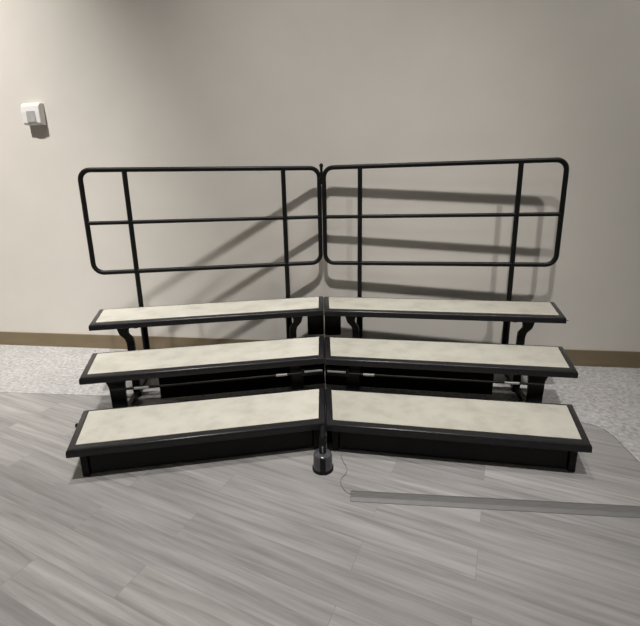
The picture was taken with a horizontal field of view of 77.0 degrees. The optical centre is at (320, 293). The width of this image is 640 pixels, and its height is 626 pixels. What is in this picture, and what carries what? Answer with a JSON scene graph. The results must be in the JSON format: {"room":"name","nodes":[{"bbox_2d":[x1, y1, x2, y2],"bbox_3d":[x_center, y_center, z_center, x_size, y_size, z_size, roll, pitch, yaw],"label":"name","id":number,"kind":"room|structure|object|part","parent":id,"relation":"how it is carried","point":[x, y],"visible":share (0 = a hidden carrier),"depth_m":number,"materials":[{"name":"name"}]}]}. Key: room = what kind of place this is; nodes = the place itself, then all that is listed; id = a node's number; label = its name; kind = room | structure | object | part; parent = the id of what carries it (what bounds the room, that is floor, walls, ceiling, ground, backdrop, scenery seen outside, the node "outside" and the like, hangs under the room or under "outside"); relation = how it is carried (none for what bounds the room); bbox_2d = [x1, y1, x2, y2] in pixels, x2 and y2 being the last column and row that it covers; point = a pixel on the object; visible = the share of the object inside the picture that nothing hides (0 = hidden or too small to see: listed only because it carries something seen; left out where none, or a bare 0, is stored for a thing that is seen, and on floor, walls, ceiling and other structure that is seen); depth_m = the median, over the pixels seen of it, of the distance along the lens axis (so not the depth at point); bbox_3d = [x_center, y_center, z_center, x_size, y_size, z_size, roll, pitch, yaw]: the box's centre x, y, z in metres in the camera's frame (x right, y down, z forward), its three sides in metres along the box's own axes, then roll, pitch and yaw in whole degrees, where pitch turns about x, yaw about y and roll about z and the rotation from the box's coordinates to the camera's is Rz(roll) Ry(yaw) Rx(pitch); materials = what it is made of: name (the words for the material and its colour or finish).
{"room":"music room","nodes":[
{"label":"music room","id":0,"kind":"room"},
{"bbox_2d":[0,0,639,351],"bbox_3d":[-0.174,-4.100,2.711,10.440,9.600,0.120,1,14,8],"label":"wall","id":1,"kind":"structure","parent":0,"point":[118,83],"depth_m":3.33,"materials":[{"name":"paint"}]},
{"bbox_2d":[21,102,46,125],"bbox_3d":[-2.548,-1.592,3.567,0.176,0.184,0.075,1,14,8],"label":"wall box","id":2,"kind":"object","parent":1,"relation":"attached to","point":[33,114],"visible":1,"depth_m":3.54,"materials":[{"name":"white plastic"}]},
{"bbox_3d":[-2.546,-1.556,3.542,0.085,0.095,0.012,1,14,8],"label":"panel","id":3,"kind":"part","parent":2,"relation":"part of","materials":[{"name":"grey plastic"}]},
{"bbox_2d":[0,331,639,367],"bbox_3d":[-0.089,0.513,3.741,10.200,0.146,0.012,1,14,8],"label":"baseboard","id":4,"kind":"structure","parent":1,"relation":"attached to","point":[597,358],"depth_m":3.96,"materials":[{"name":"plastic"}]},
{"bbox_2d":[0,392,639,625],"bbox_3d":[-0.731,1.674,-0.555,10.440,0.100,9.240,1,14,8],"label":"floor","id":5,"kind":"structure","parent":0,"point":[256,539],"depth_m":1.74,"materials":[{"name":"grey wood"}]},
{"bbox_2d":[0,345,639,462],"bbox_3d":[-0.604,1.417,0.293,10.200,0.003,7.188,1,14,8],"label":"floor","id":6,"kind":"structure","parent":5,"relation":"on","point":[605,398],"depth_m":3.12,"materials":[{"name":"grey carpet"}]},
{"bbox_2d":[66,166,333,475],"bbox_3d":[-0.871,-0.016,2.698,1.844,1.689,1.621,-1,13,0],"label":"choral riser","id":7,"kind":"object","parent":6,"relation":"on","point":[125,435],"visible":1,"depth_m":2.62,"materials":[{"name":"beige carpet"}]},
{"bbox_3d":[-1.266,0.902,2.169,0.036,0.163,0.040,-3,14,-9],"label":"leg","id":8,"kind":"part","parent":7,"relation":"part of","materials":[{"name":"black metal"}]},
{"bbox_3d":[-1.297,0.701,2.577,0.133,0.367,0.036,-3,14,-9],"label":"leg","id":9,"kind":"part","parent":7,"relation":"part of","materials":[{"name":"black metal"}]},
{"bbox_3d":[-1.416,0.503,2.978,0.111,0.570,0.036,-3,14,-9],"label":"leg","id":10,"kind":"part","parent":7,"relation":"part of","materials":[{"name":"black metal"}]},
{"bbox_3d":[-1.468,-0.124,3.232,0.036,1.668,0.036,-1,13,0],"label":"post","id":11,"kind":"part","parent":7,"relation":"part of","materials":[{"name":"black metal"}]},
{"bbox_3d":[-1.347,0.802,2.821,0.036,0.036,1.200,-3,14,-9],"label":"rail","id":12,"kind":"part","parent":7,"relation":"part of","materials":[{"name":"metal"}]},
{"bbox_2d":[141,327,149,348],"bbox_3d":[-1.457,0.410,3.359,0.054,0.572,0.053,-1,13,0],"label":"post","id":13,"kind":"object","parent":7,"relation":"attached to","point":[144,330],"depth_m":3.33,"materials":[{"name":"black metal"}]},
{"bbox_3d":[-0.674,0.739,2.378,1.506,0.046,0.431,-3,14,-9],"label":"edge trim","id":14,"kind":"part","parent":7,"relation":"part of","materials":[{"name":"black metal"}]},
{"bbox_3d":[-0.895,-0.591,3.223,1.842,0.812,0.036,-3,14,-9],"label":"guard rail","id":15,"kind":"part","parent":7,"relation":"part of","materials":[{"name":"black metal"}]},
{"bbox_3d":[-0.645,0.864,2.273,1.215,0.146,0.028,-3,14,-9],"label":"rail","id":16,"kind":"part","parent":7,"relation":"part of","materials":[{"name":"black metal"}]},
{"bbox_3d":[-0.752,0.440,2.757,1.658,0.046,0.431,-3,14,-9],"label":"edge trim","id":17,"kind":"part","parent":7,"relation":"part of","materials":[{"name":"black metal"}]},
{"bbox_3d":[-0.830,0.143,3.137,1.812,0.046,0.431,-3,14,-9],"label":"edge trim","id":18,"kind":"part","parent":7,"relation":"part of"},
{"bbox_3d":[-0.570,0.581,3.012,1.218,0.310,0.026,-3,14,-9],"label":"panel","id":19,"kind":"part","parent":7,"relation":"part of","materials":[{"name":"black metal"}]},
{"bbox_3d":[-0.285,-0.193,3.424,0.036,1.668,0.036,-1,13,0],"label":"post","id":20,"kind":"part","parent":7,"relation":"part of","materials":[{"name":"black metal"}]},
{"bbox_2d":[286,317,291,338],"bbox_3d":[-0.274,0.340,3.550,0.054,0.572,0.053,-1,13,0],"label":"post","id":21,"kind":"object","parent":7,"relation":"attached to","point":[288,320],"depth_m":3.51,"materials":[{"name":"black metal"}]},
{"bbox_3d":[-0.182,0.431,3.178,0.111,0.570,0.036,-3,14,-9],"label":"leg","id":22,"kind":"part","parent":7,"relation":"part of","materials":[{"name":"black metal"}]},
{"bbox_3d":[-0.145,0.633,2.763,0.133,0.367,0.036,-3,14,-9],"label":"leg","id":23,"kind":"part","parent":7,"relation":"part of","materials":[{"name":"black metal"}]},
{"bbox_3d":[-0.024,0.829,2.369,0.036,0.163,0.040,-3,14,-9],"label":"leg","id":24,"kind":"part","parent":7,"relation":"part of","materials":[{"name":"black metal"}]},
{"bbox_3d":[0.012,0.772,2.210,0.032,0.038,0.119,-1,13,2],"label":"foot arm","id":25,"kind":"part","parent":7,"relation":"part of"},
{"bbox_2d":[318,157,591,471],"bbox_3d":[0.797,-0.048,2.652,1.874,1.705,1.390,1,14,10],"label":"choral riser","id":26,"kind":"object","parent":6,"relation":"on","point":[526,431],"visible":1,"depth_m":2.60,"materials":[{"name":"beige carpet"}]},
{"bbox_3d":[0.088,0.831,2.351,0.036,0.163,0.040,1,14,10],"label":"leg","id":27,"kind":"part","parent":26,"relation":"part of","materials":[{"name":"black metal"}]},
{"bbox_3d":[0.246,0.427,3.156,0.111,0.570,0.036,1,14,10],"label":"leg","id":28,"kind":"part","parent":26,"relation":"part of","materials":[{"name":"black metal"}]},
{"bbox_3d":[0.210,0.630,2.742,0.133,0.367,0.036,1,14,10],"label":"leg","id":29,"kind":"part","parent":26,"relation":"part of","materials":[{"name":"black metal"}]},
{"bbox_2d":[356,317,362,337],"bbox_3d":[0.342,0.333,3.527,0.054,0.572,0.053,-1,13,0],"label":"post","id":30,"kind":"object","parent":26,"relation":"attached to","point":[359,320],"depth_m":3.49,"materials":[{"name":"black metal"}]},
{"bbox_3d":[0.331,-0.200,3.401,0.036,1.668,0.036,-1,13,0],"label":"post","id":31,"kind":"part","parent":26,"relation":"part of","materials":[{"name":"black metal"}]},
{"bbox_3d":[0.636,0.563,2.983,1.218,0.310,0.026,1,14,10],"label":"panel","id":32,"kind":"part","parent":26,"relation":"part of","materials":[{"name":"black metal"}]},
{"bbox_3d":[0.891,0.117,3.102,1.830,0.046,0.431,1,14,10],"label":"edge trim","id":33,"kind":"part","parent":26,"relation":"part of","materials":[{"name":"black metal"}]},
{"bbox_3d":[0.923,-0.620,3.189,1.842,0.812,0.036,1,14,10],"label":"guard rail","id":34,"kind":"part","parent":26,"relation":"part of","materials":[{"name":"black metal"}]},
{"bbox_3d":[0.816,0.416,2.724,1.672,0.046,0.431,1,14,10],"label":"edge trim","id":35,"kind":"part","parent":26,"relation":"part of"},
{"bbox_3d":[0.709,0.844,2.243,1.215,0.146,0.028,1,14,10],"label":"rail","id":36,"kind":"part","parent":26,"relation":"part of","materials":[{"name":"black metal"}]},
{"bbox_3d":[0.736,0.718,2.347,1.507,0.046,0.431,1,14,10],"label":"edge trim","id":37,"kind":"part","parent":26,"relation":"part of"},
{"bbox_2d":[501,322,509,343],"bbox_3d":[1.523,0.359,3.314,0.054,0.572,0.053,-1,13,0],"label":"post","id":38,"kind":"object","parent":26,"relation":"attached to","point":[506,325],"depth_m":3.29,"materials":[{"name":"black metal"}]},
{"bbox_3d":[1.512,-0.174,3.188,0.036,1.668,0.036,-1,13,0],"label":"post","id":39,"kind":"part","parent":26,"relation":"part of","materials":[{"name":"black metal"}]},
{"bbox_3d":[1.417,0.755,2.778,0.036,0.036,1.200,1,14,10],"label":"rail","id":40,"kind":"part","parent":26,"relation":"part of","materials":[{"name":"black metal"}]},
{"bbox_3d":[1.479,0.455,2.934,0.111,0.570,0.036,1,14,10],"label":"leg","id":41,"kind":"part","parent":26,"relation":"part of","materials":[{"name":"black metal"}]},
{"bbox_3d":[1.360,0.656,2.535,0.133,0.367,0.036,1,14,10],"label":"leg","id":42,"kind":"part","parent":26,"relation":"part of","materials":[{"name":"black metal"}]},
{"bbox_3d":[1.328,0.859,2.127,0.036,0.163,0.040,1,14,10],"label":"leg","id":43,"kind":"part","parent":26,"relation":"part of","materials":[{"name":"black metal"}]},
{"bbox_2d":[312,435,333,475],"bbox_3d":[0.011,0.855,2.170,0.115,0.203,0.115,-1,13,0],"label":"cup","id":44,"kind":"object","parent":5,"relation":"on","point":[322,457],"depth_m":2.14,"materials":[{"name":"metal"}]},
{"bbox_2d":[340,455,353,493],"bbox_3d":[0.122,0.956,2.142,0.055,0.015,0.326,-3,13,-6],"label":"cord","id":45,"kind":"object","parent":5,"relation":"on","point":[341,455],"visible":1,"depth_m":2.12,"materials":[{"name":"grey plastic"}]},
{"bbox_2d":[350,490,639,517],"bbox_3d":[1.110,0.999,1.887,1.933,0.011,0.077,0,13,6],"label":"cord cover","id":46,"kind":"object","parent":5,"relation":"on","point":[609,510],"visible":1,"depth_m":1.91,"materials":[{"name":"grey plastic"}]}
]}

